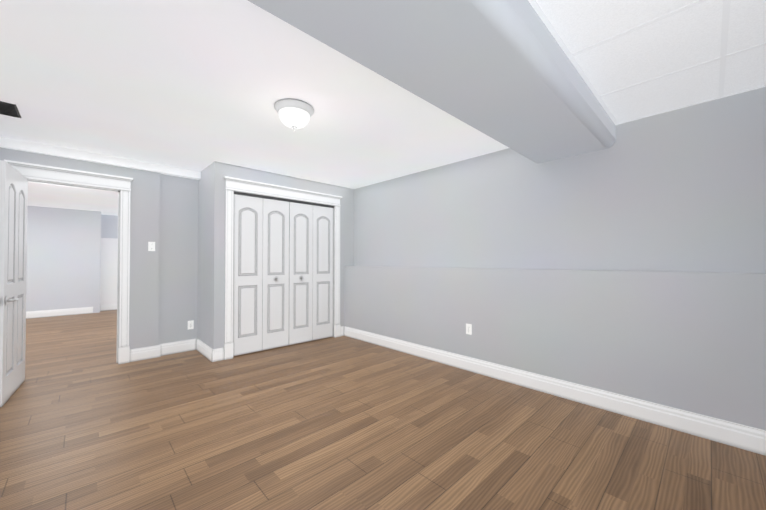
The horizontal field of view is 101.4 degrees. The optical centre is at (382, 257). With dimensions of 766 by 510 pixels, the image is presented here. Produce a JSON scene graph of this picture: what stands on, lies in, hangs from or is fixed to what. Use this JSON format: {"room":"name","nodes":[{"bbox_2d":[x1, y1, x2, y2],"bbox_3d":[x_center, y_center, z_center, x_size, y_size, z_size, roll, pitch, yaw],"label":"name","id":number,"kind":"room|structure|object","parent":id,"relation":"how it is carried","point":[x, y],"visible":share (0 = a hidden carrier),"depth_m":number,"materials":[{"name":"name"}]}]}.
{"room":"empty basement bedroom","nodes":[
{"label":"empty basement bedroom","id":0,"kind":"room"},
{"bbox_2d":[26,206,93,311],"bbox_3d":[-7.927,0.025,6.155,3.300,2.500,0.120,1,-1,-44],"label":"wall","id":1,"kind":"structure","parent":0,"point":[60,255],"depth_m":6.87,"materials":[{"name":"paint"}]},
{"bbox_2d":[26,307,92,318],"bbox_3d":[-7.879,1.199,6.091,3.300,0.150,0.018,1,-1,-44],"label":"baseboard","id":2,"kind":"structure","parent":1,"relation":"attached to","point":[59,312],"depth_m":6.84,"materials":[{"name":"white wood"}]},
{"bbox_2d":[27,182,117,215],"bbox_3d":[-6.016,-1.150,4.932,4.350,0.100,5.510,1,-1,-44],"label":"ceiling","id":3,"kind":"structure","parent":0,"point":[65,197],"depth_m":5.81,"materials":[{"name":"white paint"}]},
{"bbox_2d":[0,147,198,348],"bbox_3d":[-2.432,0.003,4.416,3.935,2.500,0.170,1,-1,-44],"label":"wall","id":4,"kind":"structure","parent":0,"point":[163,302],"depth_m":3.94,"materials":[{"name":"grey paint"}]},
{"bbox_2d":[0,160,27,406],"bbox_3d":[-3.378,0.217,2.841,0.158,2.018,0.768,1,-1,-44],"label":"open door leaf","id":5,"kind":"structure","parent":4,"relation":"in","point":[13,220],"depth_m":2.77,"materials":[{"name":"white wood"}]},
{"bbox_2d":[4,160,132,364],"bbox_3d":[-3.402,0.148,3.454,0.987,2.187,0.218,1,-1,-44],"label":"door frame","id":6,"kind":"structure","parent":4,"relation":"attached to","point":[57,174],"depth_m":3.66,"materials":[{"name":"white wood"}]},
{"bbox_2d":[0,137,200,179],"bbox_3d":[-3.141,-1.111,3.631,1.807,0.090,0.105,1,-1,-44],"label":"band","id":7,"kind":"object","parent":4,"relation":"attached to","point":[20,145],"visible":1,"depth_m":3.49,"materials":[{"name":"white paint"}]},
{"bbox_2d":[148,242,154,250],"bbox_3d":[-2.861,-0.134,3.880,0.070,0.115,0.015,1,-1,-44],"label":"light switch","id":8,"kind":"object","parent":4,"relation":"attached to","point":[151,246],"visible":1,"depth_m":3.88,"materials":[{"name":"white plastic"}]},
{"bbox_2d":[188,320,193,329],"bbox_3d":[-2.581,0.908,4.209,0.070,0.115,0.008,1,-1,-44],"label":"outlet","id":9,"kind":"object","parent":4,"relation":"attached to","point":[190,324],"visible":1,"depth_m":4.21,"materials":[{"name":"white plastic"}]},
{"bbox_2d":[0,0,508,188],"bbox_3d":[-1.145,-1.213,3.086,3.935,0.100,3.653,1,-1,-44],"label":"ceiling","id":10,"kind":"structure","parent":0,"point":[198,85],"depth_m":2.27,"materials":[{"name":"white paint"}]},
{"bbox_2d":[0,101,20,117],"bbox_3d":[-2.973,-1.165,2.468,0.140,0.012,0.300,1,-1,-44],"label":"ceiling vent","id":11,"kind":"object","parent":10,"relation":"in","point":[8,109],"visible":0.98,"depth_m":2.48,"materials":[{"name":"grey metal"}]},
{"bbox_2d":[274,98,313,130],"bbox_3d":[-0.695,-1.079,2.459,0.300,0.184,0.300,1,-1,-44],"label":"flush-mount ceiling light","id":12,"kind":"object","parent":10,"relation":"attached to","point":[294,114],"visible":1,"depth_m":2.37,"materials":[{"name":"white glass"}]},
{"bbox_2d":[197,161,353,348],"bbox_3d":[-1.505,0.058,4.753,2.128,2.400,0.725,1,-1,-44],"label":"wall","id":13,"kind":"structure","parent":0,"point":[211,263],"depth_m":4.00,"materials":[{"name":"grey paint"}]},
{"bbox_2d":[194,338,217,361],"bbox_3d":[-2.266,1.173,3.999,0.041,0.150,0.743,1,-1,-44],"label":"baseboard","id":14,"kind":"structure","parent":13,"relation":"attached to","point":[210,353],"depth_m":3.90,"materials":[{"name":"white wood"}]},
{"bbox_2d":[233,194,262,355],"bbox_3d":[-1.750,0.223,4.056,0.376,2.028,0.030,1,-1,-44],"label":"closet door leaf","id":15,"kind":"structure","parent":13,"relation":"in","point":[247,265],"depth_m":4.04,"materials":[{"name":"white wood"}]},
{"bbox_2d":[262,198,288,350],"bbox_3d":[-1.463,0.226,4.304,0.376,2.028,0.070,1,-1,-44],"label":"closet door leaf","id":16,"kind":"structure","parent":13,"relation":"in","point":[275,306],"depth_m":4.30,"materials":[{"name":"white wood"}]},
{"bbox_2d":[224,176,341,359],"bbox_3d":[-1.352,0.211,4.465,1.532,2.085,0.100,1,-1,-44],"label":"door frame","id":17,"kind":"structure","parent":13,"relation":"attached to","point":[334,244],"depth_m":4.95,"materials":[{"name":"white wood"}]},
{"bbox_2d":[234,191,333,207],"bbox_3d":[-1.336,-0.806,4.460,1.522,0.030,0.028,1,-1,-44],"label":"track rail","id":18,"kind":"object","parent":13,"relation":"attached to","point":[275,198],"visible":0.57,"depth_m":4.37,"materials":[{"name":"grey metal"}]},
{"bbox_2d":[289,202,312,344],"bbox_3d":[-1.187,0.229,4.568,0.376,2.028,0.070,1,-1,-44],"label":"closet door leaf","id":19,"kind":"structure","parent":13,"relation":"in","point":[300,273],"depth_m":4.57,"materials":[{"name":"white wood"}]},
{"bbox_2d":[312,205,333,339],"bbox_3d":[-0.927,0.233,4.844,0.376,2.028,0.030,1,-1,-44],"label":"closet door leaf","id":20,"kind":"structure","parent":13,"relation":"in","point":[323,272],"depth_m":4.83,"materials":[{"name":"white wood"}]},
{"bbox_2d":[0,310,765,509],"bbox_3d":[-3.488,1.269,3.674,6.705,0.050,11.180,1,-1,-44],"label":"floor","id":21,"kind":"structure","parent":0,"point":[87,422],"depth_m":2.10,"materials":[{"name":"brown wood"}]},
{"bbox_2d":[93,211,117,312],"bbox_3d":[-6.519,0.047,7.917,1.170,2.500,0.720,1,-1,-44],"label":"wall jog","id":22,"kind":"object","parent":21,"relation":"on","point":[105,226],"visible":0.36,"depth_m":7.32,"materials":[{"name":"paint"}]},
{"bbox_2d":[100,304,116,310],"bbox_3d":[-6.482,1.221,7.842,0.900,0.150,0.018,1,-1,-44],"label":"baseboard","id":23,"kind":"structure","parent":21,"relation":"on","point":[105,307],"depth_m":7.64,"materials":[{"name":"white wood"}]},
{"bbox_2d":[100,238,117,304],"bbox_3d":[-6.582,0.417,7.978,0.930,1.760,0.300,1,-1,-44],"label":"wall","id":24,"kind":"structure","parent":21,"relation":"on","point":[108,271],"depth_m":7.66,"materials":[{"name":"white paint"}]},
{"bbox_2d":[248,0,615,163],"bbox_3d":[0.337,-1.117,1.536,3.935,0.330,0.634,1,-1,-44],"label":"ceiling beam","id":25,"kind":"structure","parent":0,"point":[505,73],"depth_m":1.54,"materials":[{"name":"grey paint"}]},
{"bbox_2d":[344,266,765,429],"bbox_3d":[1.002,0.682,3.524,0.195,1.120,4.505,1,-1,-44],"label":"wall","id":26,"kind":"structure","parent":0,"point":[694,342],"depth_m":2.57,"materials":[{"name":"grey paint"}]},
{"bbox_2d":[466,323,471,334],"bbox_3d":[0.941,0.788,3.439,0.008,0.115,0.070,1,-1,-44],"label":"outlet","id":27,"kind":"object","parent":26,"relation":"attached to","point":[469,329],"visible":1,"depth_m":3.43,"materials":[{"name":"white plastic"}]},
{"bbox_2d":[342,326,765,455],"bbox_3d":[0.924,1.166,3.444,0.020,0.150,4.505,1,-1,-44],"label":"baseboard","id":28,"kind":"structure","parent":26,"relation":"attached to","point":[745,437],"depth_m":2.56,"materials":[{"name":"white wood"}]},
{"bbox_2d":[354,87,765,272],"bbox_3d":[0.865,-0.003,3.904,0.120,2.500,5.470,1,-1,-44],"label":"wall","id":29,"kind":"structure","parent":0,"point":[681,190],"depth_m":2.71,"materials":[{"name":"grey paint"}]},
{"bbox_2d":[536,0,765,122],"bbox_3d":[0.882,-1.159,0.967,3.935,0.020,0.943,1,-1,-44],"label":"ceiling tiles","id":30,"kind":"structure","parent":0,"point":[687,38],"depth_m":1.70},
{"bbox_2d":[528,0,765,124],"bbox_3d":[0.882,-1.147,0.967,3.935,0.005,0.943,1,-1,-44],"label":"grid","id":31,"kind":"object","parent":30,"relation":"attached to","point":[570,56],"depth_m":1.73,"materials":[{"name":"white"}]}
]}

